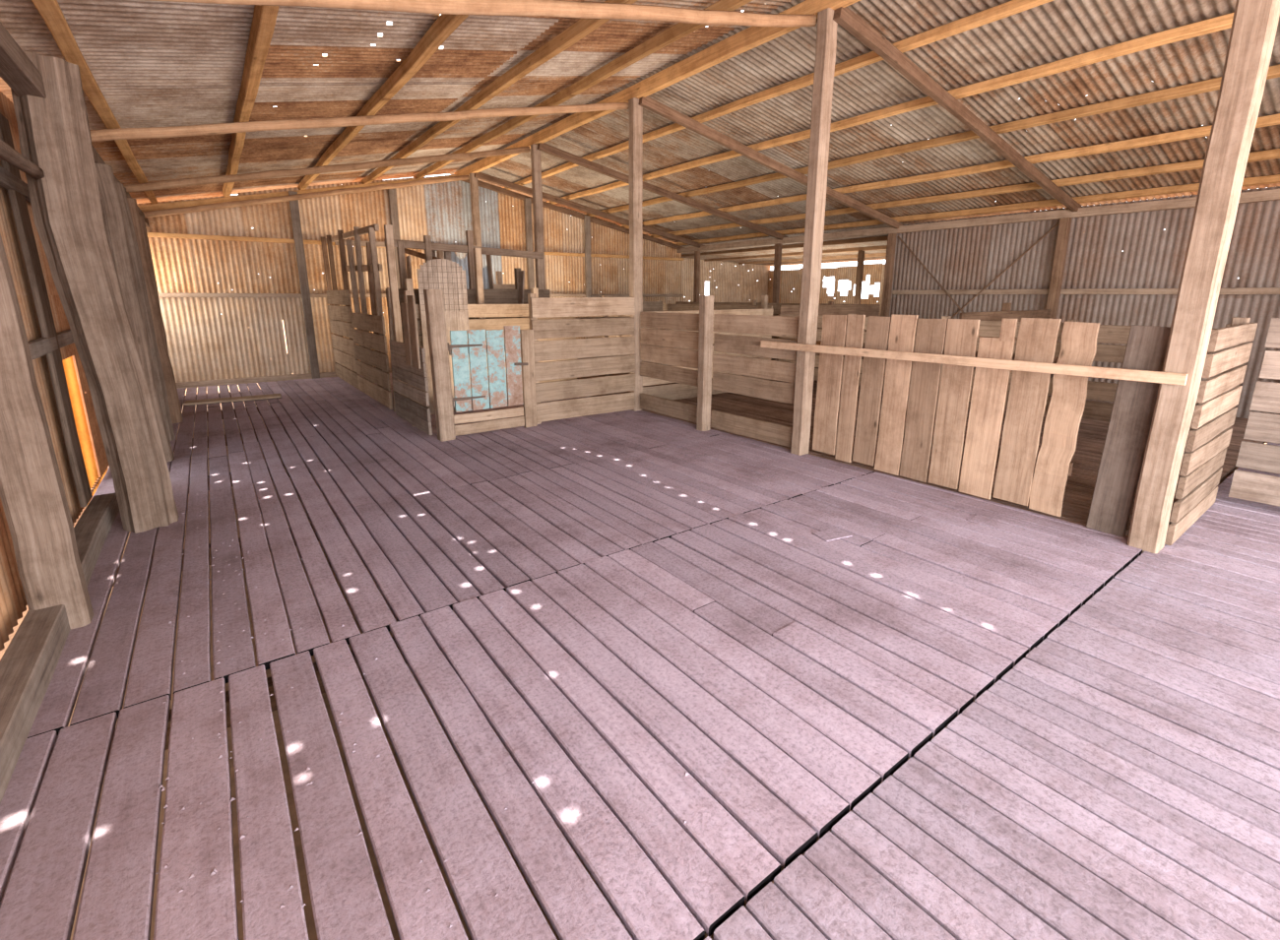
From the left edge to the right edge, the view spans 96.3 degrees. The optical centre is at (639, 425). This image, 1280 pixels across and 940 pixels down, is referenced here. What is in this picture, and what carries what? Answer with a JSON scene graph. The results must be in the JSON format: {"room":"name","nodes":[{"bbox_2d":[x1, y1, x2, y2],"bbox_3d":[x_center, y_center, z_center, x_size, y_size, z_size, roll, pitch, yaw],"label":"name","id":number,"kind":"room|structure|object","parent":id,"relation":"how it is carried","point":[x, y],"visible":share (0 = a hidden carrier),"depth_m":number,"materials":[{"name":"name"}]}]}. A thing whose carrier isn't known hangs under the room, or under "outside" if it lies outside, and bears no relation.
{"room":"farm building","nodes":[
{"label":"farm building","id":0,"kind":"room"},
{"bbox_2d":[0,91,109,651],"bbox_3d":[-4.050,-0.788,3.881,0.030,2.780,12.982,-9,16,-35],"label":"wall","id":1,"kind":"structure","parent":0,"point":[13,602],"depth_m":3.66,"materials":[{"name":"orange metal"}]},
{"bbox_2d":[0,166,30,202],"bbox_3d":[-3.947,-1.501,3.680,0.060,0.100,12.800,-9,16,-35],"label":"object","id":2,"kind":"structure","parent":1,"relation":"attached to","point":[8,180],"depth_m":3.35,"materials":[{"name":"brown wood"}]},
{"bbox_2d":[0,113,92,508],"bbox_3d":[-3.769,-0.655,3.636,0.035,2.412,0.282,-9,16,-35],"label":"board","id":3,"kind":"object","parent":1,"relation":"attached to","point":[18,202],"visible":0.91,"depth_m":3.61,"materials":[{"name":"brown wood"}]},
{"bbox_2d":[27,329,74,360],"bbox_3d":[-3.947,-0.575,3.891,0.060,0.101,12.800,-9,16,-35],"label":"rail","id":4,"kind":"object","parent":1,"relation":"attached to","point":[40,347],"depth_m":3.53,"materials":[{"name":"brown wood"}]},
{"bbox_2d":[105,389,463,771],"bbox_3d":[1.112,0.155,6.683,11.300,0.120,14.180,-9,16,-35],"label":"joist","id":5,"kind":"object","parent":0,"point":[269,679],"depth_m":2.55,"materials":[{"name":"wood"}]},
{"bbox_2d":[0,0,791,203],"bbox_3d":[-1.570,-2.943,4.283,5.720,1.200,16.030,-9,16,-35],"label":"ceiling","id":6,"kind":"structure","parent":0,"point":[153,63],"depth_m":4.97,"materials":[{"name":"metal"}]},
{"bbox_2d":[31,0,158,203],"bbox_3d":[-3.069,-2.145,2.989,0.113,0.116,15.500,-9,16,-35],"label":"roof purlin","id":7,"kind":"structure","parent":6,"relation":"attached to","point":[50,11],"depth_m":3.66,"materials":[{"name":"brown wood"}]},
{"bbox_2d":[222,4,279,196],"bbox_3d":[-2.305,-2.457,3.498,0.112,0.114,15.500,-9,16,-35],"label":"roof purlin","id":8,"kind":"structure","parent":6,"relation":"attached to","point":[264,19],"depth_m":4.19,"materials":[{"name":"brown wood"}]},
{"bbox_2d":[297,14,469,190],"bbox_3d":[-1.421,-2.815,4.088,0.112,0.117,15.500,-9,16,-35],"label":"roof purlin","id":9,"kind":"structure","parent":6,"relation":"attached to","point":[444,26],"depth_m":4.88,"materials":[{"name":"brown wood"}]},
{"bbox_2d":[360,0,637,184],"bbox_3d":[-0.577,-3.157,4.650,0.112,0.116,15.500,-9,16,-35],"label":"roof purlin","id":10,"kind":"structure","parent":6,"relation":"attached to","point":[581,28],"depth_m":5.42,"materials":[{"name":"brown wood"}]},
{"bbox_2d":[413,0,752,179],"bbox_3d":[0.203,-3.474,5.170,0.112,0.114,15.500,-9,16,-35],"label":"roof purlin","id":11,"kind":"structure","parent":6,"relation":"attached to","point":[678,31],"depth_m":5.87,"materials":[{"name":"brown wood"}]},
{"bbox_2d":[136,174,681,383],"bbox_3d":[-3.430,-3.244,12.223,11.280,3.879,0.025,-9,16,-35],"label":"wall","id":12,"kind":"structure","parent":0,"point":[224,346],"depth_m":10.37,"materials":[{"name":"beige metal"}]},
{"bbox_2d":[146,232,683,260],"bbox_3d":[-3.362,-3.697,12.095,11.200,0.080,0.068,-9,16,-35],"label":"rail","id":13,"kind":"object","parent":12,"relation":"attached to","point":[150,234],"depth_m":9.88,"materials":[{"name":"brown wood"}]},
{"bbox_2d":[158,292,682,297],"bbox_3d":[-3.363,-2.791,12.301,11.200,0.080,0.068,-9,16,-35],"label":"rail","id":14,"kind":"object","parent":12,"relation":"attached to","point":[160,294],"depth_m":10.11,"materials":[{"name":"brown wood"}]},
{"bbox_2d":[676,189,1279,253],"bbox_3d":[5.051,-3.442,9.940,0.101,0.133,17.200,-9,16,-35],"label":"beam","id":15,"kind":"structure","parent":12,"relation":"attached to","point":[1272,194],"depth_m":8.86,"materials":[{"name":"brown wood"}]},
{"bbox_2d":[474,172,703,248],"bbox_3d":[-0.752,-4.676,12.783,5.969,1.166,0.080,-9,16,-35],"label":"rafter","id":16,"kind":"object","parent":15,"relation":"on","point":[480,175],"visible":0.88,"depth_m":12.32,"materials":[{"name":"brown wood"}]},
{"bbox_2d":[537,142,788,240],"bbox_3d":[0.823,-4.203,10.706,5.970,1.162,0.080,-9,16,-35],"label":"rafter","id":17,"kind":"object","parent":15,"relation":"on","point":[547,149],"visible":0.9,"depth_m":10.30,"materials":[{"name":"brown wood"}]},
{"bbox_2d":[639,96,903,228],"bbox_3d":[2.401,-3.733,8.627,5.969,1.169,0.075,-9,16,-35],"label":"rafter","id":18,"kind":"object","parent":15,"relation":"on","point":[647,102],"visible":0.89,"depth_m":7.91,"materials":[{"name":"brown wood"}]},
{"bbox_2d":[832,6,1083,211],"bbox_3d":[4.005,-3.251,6.513,5.970,1.167,0.079,-9,16,-35],"label":"rafter","id":19,"kind":"object","parent":15,"relation":"on","point":[845,17],"visible":0.93,"depth_m":5.71,"materials":[{"name":"brown wood"}]},
{"bbox_2d":[0,320,1266,939],"bbox_3d":[0.000,1.853,0.420,120.000,0.001,120.000,-9,16,-35],"label":"ground","id":20,"kind":"structure","parent":0,"point":[308,913],"depth_m":2.25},
{"bbox_2d":[62,356,107,505],"bbox_3d":[-5.987,-0.159,4.554,2.400,2.096,0.151,-9,16,-35],"label":"sheet","id":21,"kind":"object","parent":20,"relation":"on","point":[68,363],"visible":0.06,"depth_m":5.24,"materials":[{"name":"orange metal"}]},
{"bbox_2d":[853,250,865,304],"bbox_3d":[5.567,-2.929,14.721,0.120,3.000,0.120,-9,16,-35],"label":"timber post","id":22,"kind":"object","parent":20,"relation":"on","point":[861,255],"visible":0.35,"depth_m":14.49,"materials":[{"name":"brown wood"}]},
{"bbox_2d":[0,365,1279,939],"bbox_3d":[1.118,0.057,6.633,11.276,0.054,15.446,-9,16,-35],"label":"floor","id":23,"kind":"structure","parent":0,"point":[789,726],"depth_m":2.18,"materials":[{"name":"wood"}]},
{"bbox_2d":[0,232,93,629],"bbox_3d":[-2.675,-0.303,2.377,0.204,2.542,0.152,-9,16,-35],"label":"timber post","id":24,"kind":"object","parent":23,"relation":"on","point":[32,496],"visible":0.93,"depth_m":2.47,"materials":[{"name":"brown wood"}]},
{"bbox_2d":[0,492,119,803],"bbox_3d":[-1.934,1.108,1.622,0.130,0.152,6.250,-9,16,-35],"label":"beam","id":25,"kind":"structure","parent":23,"relation":"on","point":[28,666],"depth_m":2.26,"materials":[{"name":"brown wood"}]},
{"bbox_2d":[10,50,178,533],"bbox_3d":[-3.313,-0.674,3.513,0.348,2.760,0.369,3,13,15],"label":"timber post","id":26,"kind":"object","parent":23,"relation":"on","point":[54,133],"visible":0.91,"depth_m":3.40,"materials":[{"name":"brown wood"}]},
{"bbox_2d":[0,139,44,180],"bbox_3d":[-2.659,-1.167,2.298,0.075,0.124,2.382,-9,16,-36],"label":"pole","id":27,"kind":"object","parent":26,"relation":"attached to","point":[8,154],"visible":0.9,"depth_m":2.75,"materials":[{"name":"brown wood"}]},
{"bbox_2d":[94,162,174,462],"bbox_3d":[-4.441,-0.897,4.995,0.208,2.544,0.266,-2,13,-10],"label":"timber post","id":28,"kind":"object","parent":23,"relation":"on","point":[110,202],"visible":0.44,"depth_m":4.89,"materials":[{"name":"brown wood"}]},
{"bbox_2d":[0,21,149,226],"bbox_3d":[-3.175,-1.792,2.925,0.139,0.140,15.400,-9,16,-35],"label":"beam","id":29,"kind":"structure","parent":28,"relation":"on","point":[17,70],"depth_m":2.81,"materials":[{"name":"brown wood"}]},
{"bbox_2d":[142,174,469,218],"bbox_3d":[-5.364,-3.916,9.710,5.128,1.193,0.096,-9,16,-35],"label":"rafter","id":30,"kind":"object","parent":29,"relation":"on","point":[160,213],"visible":0.98,"depth_m":9.47,"materials":[{"name":"brown wood"}]},
{"bbox_2d":[123,146,530,192],"bbox_3d":[-3.790,-3.454,7.631,5.128,1.198,0.093,-9,16,-35],"label":"rafter","id":31,"kind":"object","parent":29,"relation":"on","point":[138,187],"visible":0.96,"depth_m":7.33,"materials":[{"name":"brown wood"}]},
{"bbox_2d":[89,102,628,141],"bbox_3d":[-2.212,-2.975,5.554,5.126,1.189,0.092,-9,16,-35],"label":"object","id":32,"kind":"structure","parent":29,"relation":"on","point":[288,124],"depth_m":5.14,"materials":[{"name":"brown wood"}]},
{"bbox_2d":[147,0,817,27],"bbox_3d":[-0.607,-2.500,3.437,5.127,1.204,0.092,-9,16,-35],"label":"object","id":33,"kind":"structure","parent":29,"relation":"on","point":[543,8],"depth_m":3.45,"materials":[{"name":"brown wood"}]},
{"bbox_2d":[116,182,175,441],"bbox_3d":[-5.020,-1.065,5.735,0.199,2.544,0.224,1,13,2],"label":"timber post","id":34,"kind":"object","parent":23,"relation":"on","point":[136,257],"visible":0.33,"depth_m":5.73,"materials":[{"name":"brown wood"}]},
{"bbox_2d":[139,215,168,352],"bbox_3d":[-6.791,-1.579,8.003,0.179,2.540,0.177,-9,16,-35],"label":"timber post","id":35,"kind":"object","parent":23,"relation":"on","point":[147,244],"visible":0.2,"depth_m":7.86,"materials":[{"name":"brown wood"}]},
{"bbox_2d":[127,197,183,423],"bbox_3d":[-5.680,-1.268,6.632,0.263,2.545,0.221,-9,16,-35],"label":"timber post","id":36,"kind":"object","parent":23,"relation":"on","point":[171,391],"visible":0.44,"depth_m":6.64,"materials":[{"name":"brown wood"}]},
{"bbox_2d":[184,393,281,405],"bbox_3d":[-5.887,-0.377,8.331,1.145,0.037,0.262,-8,15,-31],"label":"plank","id":37,"kind":"object","parent":23,"relation":"on","point":[272,396],"visible":1,"depth_m":8.25,"materials":[{"name":"brown wood"}]},
{"bbox_2d":[175,368,391,388],"bbox_3d":[-3.339,-1.359,12.593,11.200,0.100,0.080,-9,16,-35],"label":"beam","id":38,"kind":"structure","parent":23,"relation":"on","point":[194,384],"depth_m":10.03,"materials":[{"name":"brown wood"}]},
{"bbox_2d":[288,191,319,379],"bbox_3d":[-6.014,-2.459,10.277,0.137,3.250,0.086,-9,16,-35],"label":"timber post","id":39,"kind":"object","parent":23,"relation":"on","point":[293,205],"visible":1,"depth_m":10.24,"materials":[{"name":"brown wood"}]},
{"bbox_2d":[320,223,399,411],"bbox_3d":[-4.415,-1.761,8.894,0.166,2.504,4.179,-9,16,-35],"label":"wall","id":40,"kind":"structure","parent":23,"relation":"on","point":[347,353],"depth_m":8.46,"materials":[{"name":"brown wood"}]},
{"bbox_2d":[334,240,476,247],"bbox_3d":[-4.189,-3.292,10.489,2.501,0.110,0.060,-9,16,-35],"label":"rail","id":41,"kind":"object","parent":40,"relation":"attached to","point":[363,243],"visible":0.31,"depth_m":10.02,"materials":[{"name":"brown wood"}]},
{"bbox_2d":[387,188,402,327],"bbox_3d":[-4.687,-2.798,11.206,0.135,3.500,0.087,-9,16,-35],"label":"timber post","id":42,"kind":"object","parent":23,"relation":"on","point":[393,205],"visible":0.24,"depth_m":10.92,"materials":[{"name":"brown wood"}]},
{"bbox_2d":[137,174,458,211],"bbox_3d":[-5.771,-4.121,10.122,5.370,1.178,0.070,-9,16,-35],"label":"rafter","id":43,"kind":"object","parent":42,"relation":"on","point":[164,206],"visible":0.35,"depth_m":9.54,"materials":[{"name":"brown wood"}]},
{"bbox_2d":[384,224,432,435],"bbox_3d":[-2.596,-1.100,6.434,0.188,2.301,1.359,-9,15,-34],"label":"wall","id":44,"kind":"structure","parent":23,"relation":"on","point":[408,358],"depth_m":6.49,"materials":[{"name":"brown wood"}]},
{"bbox_2d":[405,256,411,278],"bbox_3d":[-3.065,-1.232,7.690,0.143,2.009,0.248,-9,16,-35],"label":"leaning board","id":45,"kind":"object","parent":23,"relation":"on","point":[409,260],"visible":0.23,"depth_m":7.52,"materials":[{"name":"brown wood"}]},
{"bbox_2d":[431,241,450,260],"bbox_3d":[-2.954,-1.624,8.743,0.112,2.300,1.024,-9,16,-35],"label":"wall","id":46,"kind":"structure","parent":23,"relation":"on","point":[447,255],"depth_m":8.28,"materials":[{"name":"grey metal"}]},
{"bbox_2d":[404,248,456,263],"bbox_3d":[-3.468,-2.710,9.191,0.050,0.499,2.912,-9,16,-35],"label":"rail","id":47,"kind":"object","parent":46,"relation":"attached to","point":[407,251],"visible":0.27,"depth_m":9.42,"materials":[{"name":"brown wood"}]},
{"bbox_2d":[416,258,472,414],"bbox_3d":[-2.466,-1.116,7.318,0.600,1.940,0.036,-9,16,-35],"label":"arched hurdle","id":48,"kind":"object","parent":23,"relation":"on","point":[447,276],"visible":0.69,"depth_m":7.24,"materials":[{"name":"wood"}]},
{"bbox_2d":[385,230,549,398],"bbox_3d":[-2.428,-1.605,8.431,2.429,2.400,0.112,-9,16,-35],"label":"wall","id":49,"kind":"structure","parent":23,"relation":"on","point":[491,296],"depth_m":8.27,"materials":[{"name":"brown wood"}]},
{"bbox_2d":[384,239,543,258],"bbox_3d":[-2.441,-2.525,8.239,2.304,0.180,0.040,-9,16,-35],"label":"rail","id":50,"kind":"object","parent":49,"relation":"attached to","point":[408,243],"visible":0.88,"depth_m":8.18,"materials":[{"name":"brown wood"}]},
{"bbox_2d":[485,255,494,289],"bbox_3d":[-2.412,-1.764,9.583,0.283,2.208,0.109,3,13,14],"label":"leaning board","id":51,"kind":"object","parent":49,"relation":"attached to","point":[488,259],"visible":0.22,"depth_m":9.40,"materials":[{"name":"brown wood"}]},
{"bbox_2d":[517,270,524,318],"bbox_3d":[-1.803,-1.359,8.592,0.147,1.861,0.318,7,15,28],"label":"leaning board","id":52,"kind":"object","parent":49,"relation":"attached to","point":[521,273],"visible":0.34,"depth_m":8.49,"materials":[{"name":"brown wood"}]},
{"bbox_2d":[448,241,492,289],"bbox_3d":[-2.749,-1.825,9.515,0.700,2.350,0.019,-9,16,-35],"label":"sheet","id":53,"kind":"object","parent":23,"relation":"on","point":[462,262],"visible":0.12,"depth_m":9.32,"materials":[{"name":"grey metal"}]},
{"bbox_2d":[436,251,514,289],"bbox_3d":[-2.736,-1.836,9.675,1.420,2.300,0.112,-9,16,-35],"label":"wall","id":54,"kind":"structure","parent":23,"relation":"on","point":[498,286],"depth_m":9.76,"materials":[{"name":"brown wood"}]},
{"bbox_2d":[469,173,482,262],"bbox_3d":[-3.204,-2.978,11.435,0.136,3.810,0.117,-9,16,-35],"label":"timber post","id":55,"kind":"object","parent":23,"relation":"on","point":[475,203],"visible":0.35,"depth_m":11.12,"materials":[{"name":"brown wood"}]},
{"bbox_2d":[404,248,576,407],"bbox_3d":[-1.963,-1.314,7.829,2.457,2.100,0.112,-9,16,-35],"label":"wall","id":56,"kind":"structure","parent":23,"relation":"on","point":[480,310],"depth_m":7.69,"materials":[{"name":"brown wood"}]},
{"bbox_2d":[153,446,895,928],"bbox_3d":[-0.961,0.720,3.586,3.116,0.008,4.503,-9,16,-35],"label":"crumbs","id":57,"kind":"object","parent":23,"relation":"on","point":[219,734],"visible":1,"depth_m":1.97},
{"bbox_2d":[523,197,534,289],"bbox_3d":[-2.436,-3.191,12.824,0.136,3.550,0.084,-9,16,-35],"label":"timber post","id":58,"kind":"object","parent":23,"relation":"on","point":[528,205],"visible":0.46,"depth_m":12.59,"materials":[{"name":"brown wood"}]},
{"bbox_2d":[530,143,545,289],"bbox_3d":[-1.628,-2.507,9.357,0.136,3.810,0.117,-9,16,-35],"label":"timber post","id":59,"kind":"object","parent":23,"relation":"on","point":[536,160],"visible":0.54,"depth_m":9.12,"materials":[{"name":"brown wood"}]},
{"bbox_2d":[527,293,635,424],"bbox_3d":[-0.677,-0.844,7.065,1.440,1.520,0.117,-9,16,-35],"label":"wall","id":60,"kind":"structure","parent":23,"relation":"on","point":[539,307],"depth_m":6.98,"materials":[{"name":"brown wood"}]},
{"bbox_2d":[423,289,537,442],"bbox_3d":[-1.675,-0.675,6.230,1.177,1.562,0.157,-9,16,-35],"label":"gate","id":61,"kind":"object","parent":60,"relation":"attached to","point":[518,346],"visible":1,"depth_m":6.21,"materials":[{"name":"teal paint"}]},
{"bbox_2d":[583,215,591,317],"bbox_3d":[-1.232,-3.266,13.722,0.138,3.300,0.084,-9,16,-35],"label":"timber post","id":62,"kind":"object","parent":23,"relation":"on","point":[587,222],"visible":0.54,"depth_m":13.53,"materials":[{"name":"brown wood"}]},
{"bbox_2d":[460,179,684,250],"bbox_3d":[-1.229,-4.845,13.403,5.968,1.218,0.070,-9,16,-35],"label":"rafter","id":63,"kind":"object","parent":62,"relation":"on","point":[482,184],"visible":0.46,"depth_m":13.08,"materials":[{"name":"brown wood"}]},
{"bbox_2d":[576,295,662,377],"bbox_3d":[-0.634,-1.652,10.674,2.626,1.500,0.112,-9,16,-35],"label":"wall","id":64,"kind":"structure","parent":23,"relation":"on","point":[647,305],"depth_m":11.02,"materials":[{"name":"brown wood"}]},
{"bbox_2d":[628,97,642,410],"bbox_3d":[-0.051,-2.036,7.280,0.147,3.810,0.126,-9,16,-35],"label":"timber post","id":65,"kind":"object","parent":23,"relation":"on","point":[635,111],"visible":0.74,"depth_m":7.13,"materials":[{"name":"brown wood"}]},
{"bbox_2d":[693,251,700,302],"bbox_3d":[1.466,-3.168,14.937,0.114,2.630,0.127,-9,16,-35],"label":"timber post","id":66,"kind":"object","parent":23,"relation":"on","point":[696,288],"visible":0.46,"depth_m":14.74,"materials":[{"name":"brown wood"}]},
{"bbox_2d":[696,295,713,431],"bbox_3d":[0.726,-0.681,6.391,0.133,1.500,0.124,-9,16,-35],"label":"fence post","id":67,"kind":"object","parent":23,"relation":"on","point":[706,302],"visible":1,"depth_m":6.34,"materials":[{"name":"brown wood"}]},
{"bbox_2d":[640,312,799,447],"bbox_3d":[0.757,-0.616,6.483,0.035,1.273,2.504,-9,16,-35],"label":"wooden fence","id":68,"kind":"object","parent":23,"relation":"on","point":[779,326],"depth_m":6.18,"materials":[{"name":"brown wood"}]},
{"bbox_2d":[676,300,844,360],"bbox_3d":[2.615,-2.180,13.226,0.112,1.400,5.628,-9,16,-35],"label":"wall","id":69,"kind":"structure","parent":23,"relation":"on","point":[776,306],"depth_m":12.92,"materials":[{"name":"brown wood"}]},
{"bbox_2d":[641,301,880,400],"bbox_3d":[2.217,-1.300,9.346,5.672,1.400,0.112,-9,16,-35],"label":"wall","id":70,"kind":"structure","parent":23,"relation":"on","point":[677,391],"depth_m":8.63,"materials":[{"name":"brown wood"}]},
{"bbox_2d":[771,243,782,338],"bbox_3d":[3.042,-2.696,12.860,0.117,2.630,0.126,-9,16,-35],"label":"timber post","id":71,"kind":"object","parent":23,"relation":"on","point":[778,247],"visible":0.48,"depth_m":12.67,"materials":[{"name":"brown wood"}]},
{"bbox_2d":[790,7,837,455],"bbox_3d":[1.556,-1.556,5.164,0.146,3.810,0.124,-9,16,-35],"label":"timber post","id":72,"kind":"object","parent":23,"relation":"on","point":[826,30],"visible":0.95,"depth_m":5.06,"materials":[{"name":"brown wood"}]},
{"bbox_2d":[760,340,1188,385],"bbox_3d":[2.128,-0.529,4.435,0.030,0.075,3.130,-9,16,-35],"label":"fence rail","id":73,"kind":"object","parent":72,"relation":"attached to","point":[1172,378],"visible":1,"depth_m":3.93,"materials":[{"name":"brown wood"}]},
{"bbox_2d":[811,527,852,541],"bbox_3d":[1.231,0.700,3.676,0.206,0.006,0.140,-5,14,-22],"label":"wood patch","id":74,"kind":"object","parent":23,"relation":"on","point":[832,534],"visible":1,"depth_m":3.67,"materials":[{"name":"wood"}]},
{"bbox_2d":[880,233,896,317],"bbox_3d":[4.619,-2.225,10.781,0.118,2.630,0.128,-9,16,-35],"label":"timber post","id":75,"kind":"object","parent":23,"relation":"on","point":[891,238],"visible":0.54,"depth_m":10.61,"materials":[{"name":"brown wood"}]},
{"bbox_2d":[586,295,1249,433],"bbox_3d":[2.001,-1.371,9.433,0.112,1.500,11.126,-9,16,-35],"label":"wall","id":76,"kind":"structure","parent":23,"relation":"on","point":[1108,334],"depth_m":6.00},
{"bbox_2d":[812,314,1099,516],"bbox_3d":[2.295,-0.201,4.578,0.086,1.329,2.074,-9,16,-35],"label":"board panel","id":77,"kind":"object","parent":23,"relation":"on","point":[1025,477],"visible":0.96,"depth_m":4.37,"materials":[{"name":"brown wood"}]},
{"bbox_2d":[959,303,1051,408],"bbox_3d":[5.029,-0.989,7.978,2.822,1.400,0.112,-9,16,-35],"label":"wall","id":78,"kind":"structure","parent":23,"relation":"on","point":[1005,313],"depth_m":7.76,"materials":[{"name":"brown wood"}]},
{"bbox_2d":[1045,217,1072,319],"bbox_3d":[6.225,-1.745,8.664,0.116,2.630,0.128,-9,16,-35],"label":"timber post","id":79,"kind":"object","parent":23,"relation":"on","point":[1064,224],"visible":0.52,"depth_m":8.49,"materials":[{"name":"brown wood"}]},
{"bbox_2d":[897,235,963,312],"bbox_3d":[5.446,-1.979,9.743,0.018,2.568,2.518,-9,16,-35],"label":"board","id":80,"kind":"object","parent":79,"relation":"attached to","point":[899,237],"visible":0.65,"depth_m":10.06,"materials":[{"name":"brown wood"}]},
{"bbox_2d":[951,222,1059,319],"bbox_3d":[5.478,-1.984,9.766,0.018,2.568,2.518,-9,16,-35],"label":"board","id":81,"kind":"object","parent":79,"relation":"attached to","point":[1056,224],"visible":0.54,"depth_m":9.12,"materials":[{"name":"brown wood"}]},
{"bbox_2d":[1086,324,1170,537],"bbox_3d":[3.034,0.053,3.564,0.030,1.326,0.240,-9,16,-35],"label":"board","id":82,"kind":"object","parent":23,"relation":"on","point":[1121,460],"visible":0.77,"depth_m":3.56,"materials":[{"name":"brown wood"}]},
{"bbox_2d":[1127,0,1279,553],"bbox_3d":[3.110,-1.091,3.113,0.178,3.810,0.152,-9,16,-35],"label":"timber post","id":83,"kind":"object","parent":23,"relation":"on","point":[1254,24],"visible":0.95,"depth_m":3.10,"materials":[{"name":"brown wood"}]},
{"bbox_2d":[453,0,860,176],"bbox_3d":[0.871,-3.696,5.626,0.103,0.162,15.500,-9,16,-35],"label":"ridge beam","id":84,"kind":"structure","parent":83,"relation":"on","point":[746,39],"depth_m":6.13,"materials":[{"name":"brown wood"}]},
{"bbox_2d":[1164,317,1257,545],"bbox_3d":[3.702,-0.001,3.755,1.218,1.360,0.117,-9,16,-35],"label":"wall","id":85,"kind":"structure","parent":23,"relation":"on","point":[1218,396],"depth_m":3.60,"materials":[{"name":"brown wood"}]},
{"bbox_2d":[1228,318,1279,507],"bbox_3d":[5.301,0.190,2.802,0.118,1.410,3.242,-9,16,-35],"label":"wall","id":86,"kind":"structure","parent":23,"relation":"on","point":[1260,426],"depth_m":4.00,"materials":[{"name":"brown wood"}]},
{"bbox_2d":[680,257,770,302],"bbox_3d":[2.217,-4.084,19.359,6.300,3.000,0.020,-9,16,-35],"label":"wall","id":87,"kind":"structure","parent":0,"point":[734,282],"depth_m":19.76,"materials":[{"name":"beige metal"}]},
{"bbox_2d":[767,263,930,345],"bbox_3d":[7.784,-3.429,17.052,0.030,2.745,10.696,-9,16,-35],"label":"wall","id":88,"kind":"structure","parent":0,"point":[791,280],"depth_m":18.76,"materials":[{"name":"beige metal"}]},
{"bbox_2d":[448,0,1279,246],"bbox_3d":[3.217,-3.699,7.744,6.270,1.239,16.030,-9,16,-35],"label":"ceiling","id":89,"kind":"structure","parent":0,"point":[1054,31],"depth_m":6.56,"materials":[{"name":"metal"}]},
{"bbox_2d":[502,0,1053,190],"bbox_3d":[1.674,-3.696,6.236,0.100,0.106,15.500,-9,16,-35],"label":"purlin","id":90,"kind":"structure","parent":89,"relation":"attached to","point":[1013,7],"depth_m":5.69,"materials":[{"name":"brown wood"}]},
{"bbox_2d":[546,12,1233,204],"bbox_3d":[2.519,-3.640,6.890,0.100,0.102,15.500,-9,16,-35],"label":"purlin","id":91,"kind":"structure","parent":89,"relation":"attached to","point":[1225,22],"depth_m":5.57,"materials":[{"name":"brown wood"}]},
{"bbox_2d":[584,64,1279,216],"bbox_3d":[3.323,-3.586,7.512,0.099,0.106,15.500,-9,16,-35],"label":"purlin","id":92,"kind":"structure","parent":89,"relation":"attached to","point":[1273,72],"depth_m":6.37,"materials":[{"name":"brown wood"}]},
{"bbox_2d":[620,113,1279,228],"bbox_3d":[4.127,-3.532,8.134,0.098,0.103,15.500,-9,16,-35],"label":"purlin","id":93,"kind":"structure","parent":89,"relation":"attached to","point":[1274,119],"depth_m":7.37,"materials":[{"name":"brown wood"}]},
{"bbox_2d":[649,148,1279,238],"bbox_3d":[4.849,-3.484,8.693,0.097,0.104,15.500,-9,16,-35],"label":"purlin","id":94,"kind":"structure","parent":89,"relation":"attached to","point":[1270,154],"depth_m":8.09,"materials":[{"name":"brown wood"}]},
{"bbox_2d":[672,174,1279,245],"bbox_3d":[5.493,-3.442,9.191,0.102,0.104,15.500,-9,16,-35],"label":"purlin","id":95,"kind":"structure","parent":89,"relation":"attached to","point":[1268,179],"depth_m":8.72,"materials":[{"name":"brown wood"}]},
{"bbox_2d":[681,208,1084,266],"bbox_3d":[5.340,-4.604,14.998,6.597,0.273,10.800,-9,16,-35],"label":"ceiling","id":96,"kind":"structure","parent":0,"point":[875,243],"depth_m":15.18,"materials":[{"name":"metal"}]},
{"bbox_2d":[681,236,887,256],"bbox_3d":[3.686,-4.439,14.227,0.080,0.090,9.500,-9,16,-35],"label":"purlin","id":97,"kind":"structure","parent":96,"relation":"attached to","point":[878,238],"depth_m":14.02,"materials":[{"name":"brown wood"}]},
{"bbox_2d":[704,245,887,261],"bbox_3d":[4.972,-4.601,15.166,0.080,0.090,9.500,-9,16,-35],"label":"purlin","id":98,"kind":"structure","parent":96,"relation":"attached to","point":[882,247],"depth_m":15.77,"materials":[{"name":"brown wood"}]},
{"bbox_2d":[738,253,886,264],"bbox_3d":[6.258,-4.763,16.105,0.080,0.090,9.500,-9,16,-35],"label":"purlin","id":99,"kind":"structure","parent":96,"relation":"attached to","point":[872,254],"depth_m":16.89,"materials":[{"name":"brown wood"}]},
{"bbox_2d":[651,186,1279,443],"bbox_3d":[4.971,-2.119,10.562,0.041,3.060,17.800,-9,16,-35],"label":"wall","id":100,"kind":"structure","parent":0,"point":[1152,256],"depth_m":8.23,"materials":[{"name":"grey metal"}]},
{"bbox_2d":[891,287,1279,294],"bbox_3d":[7.458,-1.671,7.130,0.057,0.087,9.300,-9,16,-35],"label":"rail","id":101,"kind":"object","parent":100,"relation":"attached to","point":[1234,290],"depth_m":8.29,"materials":[{"name":"brown wood"}]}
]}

